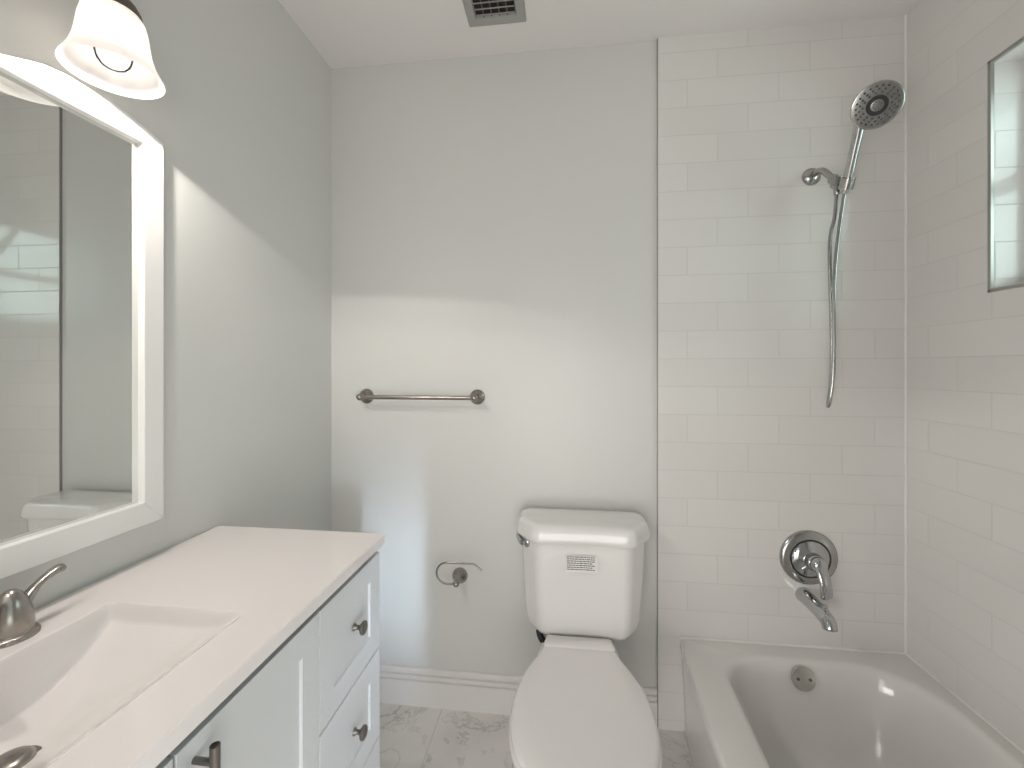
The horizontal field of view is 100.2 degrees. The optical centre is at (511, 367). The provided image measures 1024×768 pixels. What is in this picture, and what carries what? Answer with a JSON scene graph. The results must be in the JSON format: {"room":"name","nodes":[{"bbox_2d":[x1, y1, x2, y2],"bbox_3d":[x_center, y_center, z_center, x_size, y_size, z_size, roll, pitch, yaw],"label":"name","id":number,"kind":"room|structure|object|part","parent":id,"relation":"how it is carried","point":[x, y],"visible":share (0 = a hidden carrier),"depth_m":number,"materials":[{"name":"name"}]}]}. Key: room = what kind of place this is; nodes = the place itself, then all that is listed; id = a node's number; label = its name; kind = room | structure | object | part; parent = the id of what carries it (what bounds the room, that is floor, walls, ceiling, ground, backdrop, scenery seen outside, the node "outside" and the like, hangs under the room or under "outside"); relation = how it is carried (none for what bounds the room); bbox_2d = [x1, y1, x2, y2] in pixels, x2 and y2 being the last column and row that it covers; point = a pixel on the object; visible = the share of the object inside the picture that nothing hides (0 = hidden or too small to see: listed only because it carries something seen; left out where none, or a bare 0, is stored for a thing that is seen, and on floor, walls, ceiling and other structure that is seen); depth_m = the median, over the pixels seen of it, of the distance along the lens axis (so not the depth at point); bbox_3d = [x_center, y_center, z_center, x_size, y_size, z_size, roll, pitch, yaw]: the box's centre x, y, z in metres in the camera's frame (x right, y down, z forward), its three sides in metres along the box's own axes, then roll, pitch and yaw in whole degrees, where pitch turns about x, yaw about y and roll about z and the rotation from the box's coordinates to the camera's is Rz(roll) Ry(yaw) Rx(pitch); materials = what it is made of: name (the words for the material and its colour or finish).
{"room":"bathroom","nodes":[
{"label":"bathroom","id":0,"kind":"room"},
{"bbox_2d":[0,0,330,609],"bbox_3d":[-0.894,0.058,1.004,0.120,2.574,1.815,0,0,7],"label":"wall","id":1,"kind":"structure","parent":0,"point":[242,119],"depth_m":1.25,"materials":[{"name":"paint"}]},
{"bbox_2d":[0,54,163,578],"bbox_3d":[-0.864,-0.100,0.640,0.025,0.897,0.718,0,0,7],"label":"wall mirror","id":2,"kind":"object","parent":1,"relation":"attached to","point":[82,179],"visible":1,"depth_m":0.82,"materials":[{"name":"white mirror"}]},
{"bbox_3d":[-0.864,-0.523,0.640,0.025,0.051,0.718,0,0,7],"label":"rail","id":3,"kind":"part","parent":2,"relation":"part of","materials":[{"name":"white wood"}]},
{"bbox_3d":[-0.864,0.324,0.640,0.025,0.050,0.718,0,0,7],"label":"rail","id":4,"kind":"part","parent":2,"relation":"part of","materials":[{"name":"white wood"}]},
{"bbox_3d":[-0.824,-0.085,0.973,0.025,0.868,0.047,0,0,7],"label":"rail","id":5,"kind":"part","parent":2,"relation":"part of","materials":[{"name":"white wood"}]},
{"bbox_2d":[55,0,164,99],"bbox_3d":[-0.791,-0.703,0.577,0.184,0.305,0.610,0,0,7],"label":"vanity light","id":6,"kind":"object","parent":1,"relation":"attached to","point":[107,47],"visible":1,"depth_m":0.79,"materials":[{"name":"white glass"}]},
{"bbox_3d":[-0.747,-0.604,0.803,0.056,0.088,0.056,0,0,7],"label":"bulb","id":7,"kind":"part","parent":6,"relation":"part of","materials":[{"name":"white glass"}]},
{"bbox_2d":[331,40,656,687],"bbox_3d":[0.474,0.058,1.684,2.434,2.574,0.138,0,0,7],"label":"wall","id":8,"kind":"structure","parent":0,"point":[494,217],"depth_m":1.68,"materials":[{"name":"paint"}]},
{"bbox_2d":[356,389,484,404],"bbox_3d":[-0.368,0.115,1.678,0.518,0.060,0.076,0,0,7],"label":"towel bar","id":9,"kind":"object","parent":8,"relation":"attached to","point":[477,396],"visible":1,"depth_m":1.66,"materials":[{"name":"silver metal"}]},
{"bbox_3d":[-0.595,0.115,1.705,0.060,0.060,0.076,0,0,7],"label":"post","id":10,"kind":"part","parent":9,"relation":"part of","materials":[{"name":"silver metal"}]},
{"bbox_3d":[-0.140,0.115,1.650,0.060,0.060,0.076,0,0,7],"label":"post","id":11,"kind":"part","parent":9,"relation":"part of","materials":[{"name":"silver metal"}]},
{"bbox_2d":[436,562,481,586],"bbox_3d":[-0.199,0.796,1.657,0.182,0.111,0.077,0,0,7],"label":"paper holder","id":12,"kind":"object","parent":8,"relation":"attached to","point":[459,575],"visible":1,"depth_m":1.64,"materials":[{"name":"silver metal"}]},
{"bbox_3d":[-0.210,0.821,1.658,0.061,0.061,0.077,0,0,7],"label":"post","id":13,"kind":"part","parent":12,"relation":"part of","materials":[{"name":"silver metal"}]},
{"bbox_2d":[380,664,656,722],"bbox_3d":[-0.102,1.272,1.676,1.293,0.146,0.016,0,0,7],"label":"baseboard","id":14,"kind":"structure","parent":8,"relation":"attached to","point":[491,693],"depth_m":1.69,"materials":[{"name":"white wood"}]},
{"bbox_2d":[657,38,657,726],"bbox_3d":[0.544,0.058,1.602,0.002,2.574,0.011,0,0,7],"label":"trim","id":15,"kind":"structure","parent":8,"relation":"attached to","point":[657,38],"depth_m":1.60,"materials":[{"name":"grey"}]},
{"bbox_2d":[658,16,903,731],"bbox_3d":[0.960,0.058,1.550,0.837,2.574,0.012,0,0,7],"label":"wall tile","id":16,"kind":"structure","parent":8,"relation":"attached to","point":[752,455],"depth_m":1.54,"materials":[{"name":"white tile"}]},
{"bbox_2d":[779,530,837,599],"bbox_3d":[1.054,0.681,1.483,0.194,0.200,0.100,0,0,7],"label":"shower valve","id":17,"kind":"object","parent":16,"relation":"attached to","point":[808,557],"visible":1,"depth_m":1.51,"materials":[{"name":"silver metal"}]},
{"bbox_3d":[1.057,0.716,1.456,0.064,0.130,0.048,0,0,7],"label":"lever","id":18,"kind":"part","parent":17,"relation":"part of","materials":[{"name":"silver metal"}]},
{"bbox_2d":[795,587,837,631],"bbox_3d":[1.034,0.816,1.460,0.055,0.071,0.188,0,0,7],"label":"tub spout","id":19,"kind":"object","parent":16,"relation":"attached to","point":[820,610],"visible":1,"depth_m":1.43,"materials":[{"name":"silver metal"}]},
{"bbox_2d":[802,167,855,195],"bbox_3d":[1.065,-0.640,1.441,0.062,0.146,0.186,0,0,2],"label":"holder","id":20,"kind":"object","parent":16,"relation":"attached to","point":[811,176],"visible":1,"depth_m":1.42,"materials":[{"name":"silver metal"}]},
{"bbox_2d":[826,194,846,407],"bbox_3d":[1.057,-0.220,1.403,0.037,0.706,0.060,0,0,-25],"label":"shower hose","id":21,"kind":"object","parent":20,"relation":"hanging from","point":[832,281],"visible":1,"depth_m":1.40,"materials":[{"name":"silver metal"}]},
{"bbox_2d":[841,80,904,193],"bbox_3d":[1.054,-0.691,1.294,0.108,0.260,0.190,0,0,-13],"label":"shower","id":22,"kind":"object","parent":20,"relation":"attached to","point":[880,102],"visible":0.99,"depth_m":1.25,"materials":[{"name":"silver metal"}]},
{"bbox_3d":[1.063,-0.663,1.334,0.039,0.204,0.128,0,0,7],"label":"handle","id":23,"kind":"part","parent":22,"relation":"part of","materials":[{"name":"silver metal"}]},
{"bbox_3d":[1.062,-0.763,1.244,0.030,0.027,0.018,0,0,7],"label":"plate","id":24,"kind":"part","parent":22,"relation":"part of","materials":[{"name":"silver metal"}]},
{"bbox_2d":[904,14,906,652],"bbox_3d":[1.374,-0.112,1.494,0.010,2.234,0.010,0,0,7],"label":"trim","id":25,"kind":"structure","parent":8,"relation":"attached to","point":[905,16],"depth_m":1.49,"materials":[{"name":"white"}]},
{"bbox_2d":[379,703,692,767],"bbox_3d":[0.315,1.370,0.859,2.554,0.050,1.815,0,0,7],"label":"floor","id":26,"kind":"structure","parent":0,"point":[410,736],"depth_m":1.54,"materials":[{"name":"tile"}]},
{"bbox_2d":[155,552,379,767],"bbox_3d":[-0.616,0.903,0.690,0.501,0.884,0.927,0,0,7],"label":"vanity cabinet","id":27,"kind":"object","parent":26,"relation":"on","point":[314,702],"visible":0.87,"depth_m":0.83,"materials":[{"name":"white wood"}]},
{"bbox_3d":[-0.450,0.851,0.369,0.023,0.737,0.326,0,0,7],"label":"door","id":28,"kind":"part","parent":27,"relation":"part of","materials":[{"name":"white wood"}]},
{"bbox_2d":[0,526,384,767],"bbox_3d":[-0.628,0.480,0.686,0.478,0.091,0.941,0,0,7],"label":"countertop","id":29,"kind":"structure","parent":27,"relation":"on","point":[122,667],"depth_m":0.72,"materials":[{"name":"white stone"}]},
{"bbox_2d":[0,563,66,648],"bbox_3d":[-0.786,0.367,0.576,0.140,0.136,0.377,0,0,7],"label":"faucet","id":30,"kind":"object","parent":29,"relation":"on","point":[18,624],"visible":1,"depth_m":0.69,"materials":[{"name":"silver metal"}]},
{"bbox_3d":[-0.809,0.390,0.690,0.054,0.066,0.054,0,0,7],"label":"handle","id":31,"kind":"part","parent":30,"relation":"part of","materials":[{"name":"silver metal"}]},
{"bbox_3d":[-0.809,0.429,0.690,0.067,0.012,0.067,0,0,7],"label":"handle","id":32,"kind":"part","parent":30,"relation":"part of","materials":[{"name":"silver metal"}]},
{"bbox_3d":[-0.808,0.375,0.730,0.027,0.052,0.074,0,0,-1],"label":"lever","id":33,"kind":"part","parent":30,"relation":"part of","materials":[{"name":"silver metal"}]},
{"bbox_3d":[-0.398,0.565,0.557,0.038,0.150,0.012,0,0,7],"label":"handle","id":34,"kind":"part","parent":27,"relation":"part of","materials":[{"name":"silver metal"}]},
{"bbox_3d":[-0.411,0.851,0.691,0.023,0.737,0.314,0,0,7],"label":"door","id":35,"kind":"part","parent":27,"relation":"part of","materials":[{"name":"white wood"}]},
{"bbox_3d":[-0.376,0.606,0.988,0.023,0.246,0.278,0,0,7],"label":"drawer","id":36,"kind":"part","parent":27,"relation":"part of","materials":[{"name":"white wood"}]},
{"bbox_3d":[-0.376,0.847,0.988,0.023,0.228,0.278,0,0,7],"label":"drawer","id":37,"kind":"part","parent":27,"relation":"part of","materials":[{"name":"white wood"}]},
{"bbox_3d":[-0.349,0.839,0.985,0.030,0.031,0.031,0,0,7],"label":"knob","id":38,"kind":"part","parent":27,"relation":"part of","materials":[{"name":"silver metal"}]},
{"bbox_3d":[-0.349,0.598,0.985,0.030,0.031,0.031,0,0,7],"label":"knob","id":39,"kind":"part","parent":27,"relation":"part of","materials":[{"name":"silver metal"}]},
{"bbox_3d":[-0.376,1.092,0.988,0.023,0.255,0.278,0,0,7],"label":"drawer","id":40,"kind":"part","parent":27,"relation":"part of","materials":[{"name":"white wood"}]},
{"bbox_2d":[509,508,661,767],"bbox_3d":[0.214,0.936,1.247,0.468,0.818,0.752,0,0,7],"label":"toilet","id":41,"kind":"object","parent":26,"relation":"on","point":[577,704],"visible":1,"depth_m":1.38,"materials":[{"name":"white ceramic"}]},
{"bbox_3d":[0.033,0.605,1.506,0.034,0.040,0.075,0,0,-23],"label":"flush lever","id":42,"kind":"part","parent":41,"relation":"part of","materials":[{"name":"silver metal"}]},
{"bbox_3d":[0.199,1.143,1.239,0.382,0.404,0.728,0,0,7],"label":"bowl","id":43,"kind":"part","parent":41,"relation":"part of","materials":[{"name":"white ceramic"}]},
{"bbox_2d":[567,556,594,570],"bbox_3d":[0.228,0.650,1.422,0.092,0.045,0.003,0,0,7],"label":"label","id":44,"kind":"object","parent":41,"relation":"attached to","point":[574,563],"depth_m":1.42,"materials":[{"name":"grey paper"}]},
{"bbox_3d":[0.248,0.557,1.513,0.464,0.060,0.216,0,0,7],"label":"tank lid","id":45,"kind":"part","parent":41,"relation":"part of","materials":[{"name":"white ceramic"}]},
{"bbox_3d":[0.248,0.749,1.515,0.434,0.338,0.192,0,0,7],"label":"tank","id":46,"kind":"part","parent":41,"relation":"part of","materials":[{"name":"white ceramic"}]},
{"bbox_3d":[0.189,0.908,1.151,0.373,0.018,0.555,0,0,7],"label":"lid","id":47,"kind":"part","parent":41,"relation":"part of","materials":[{"name":"white plastic"}]},
{"bbox_3d":[0.189,0.929,1.151,0.381,0.022,0.555,0,0,7],"label":"seat","id":48,"kind":"part","parent":41,"relation":"part of","materials":[{"name":"white plastic"}]},
{"bbox_2d":[680,639,1023,767],"bbox_3d":[0.888,1.171,0.780,0.795,0.347,1.534,0,0,7],"label":"bathtub","id":49,"kind":"object","parent":26,"relation":"on","point":[747,705],"visible":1,"depth_m":1.39,"materials":[{"name":"white ceramic"}]},
{"bbox_3d":[0.980,1.046,1.440,0.075,0.074,0.027,0,0,7],"label":"overflow plate","id":50,"kind":"part","parent":49,"relation":"part of","materials":[{"name":"silver metal"}]},
{"bbox_2d":[278,0,920,68],"bbox_3d":[0.315,-1.259,0.859,2.554,0.060,1.815,0,0,7],"label":"ceiling","id":51,"kind":"structure","parent":0,"point":[346,33],"depth_m":1.52,"materials":[{"name":"white paint"}]},
{"bbox_2d":[462,0,525,26],"bbox_3d":[-0.069,-1.224,1.376,0.205,0.010,0.300,0,0,7],"label":"ceiling vent","id":52,"kind":"object","parent":51,"relation":"in","point":[478,12],"visible":1,"depth_m":1.47,"materials":[{"name":"grey"}]},
{"bbox_2d":[907,0,1023,749],"bbox_3d":[1.359,0.058,0.734,0.150,2.574,1.815,0,0,7],"label":"wall","id":53,"kind":"structure","parent":0,"point":[965,342],"depth_m":1.28,"materials":[{"name":"tile"}]},
{"bbox_2d":[680,636,1023,753],"bbox_3d":[0.908,0.997,0.775,0.764,0.010,1.549,0,0,7],"label":"trim","id":54,"kind":"structure","parent":53,"relation":"attached to","point":[681,637],"depth_m":1.50,"materials":[{"name":"white"}]},
{"bbox_2d":[987,36,1023,292],"bbox_3d":[1.303,-0.536,0.878,0.011,0.649,0.658,0,0,7],"label":"trim","id":55,"kind":"structure","parent":53,"relation":"attached to","point":[990,64],"depth_m":1.20,"materials":[{"name":"silver metal"}]},
{"bbox_2d":[994,42,1023,286],"bbox_3d":[1.362,-0.536,0.871,0.116,0.649,0.658,0,0,7],"label":"window","id":56,"kind":"structure","parent":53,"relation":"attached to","point":[1009,69],"depth_m":1.19,"materials":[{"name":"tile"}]}
]}

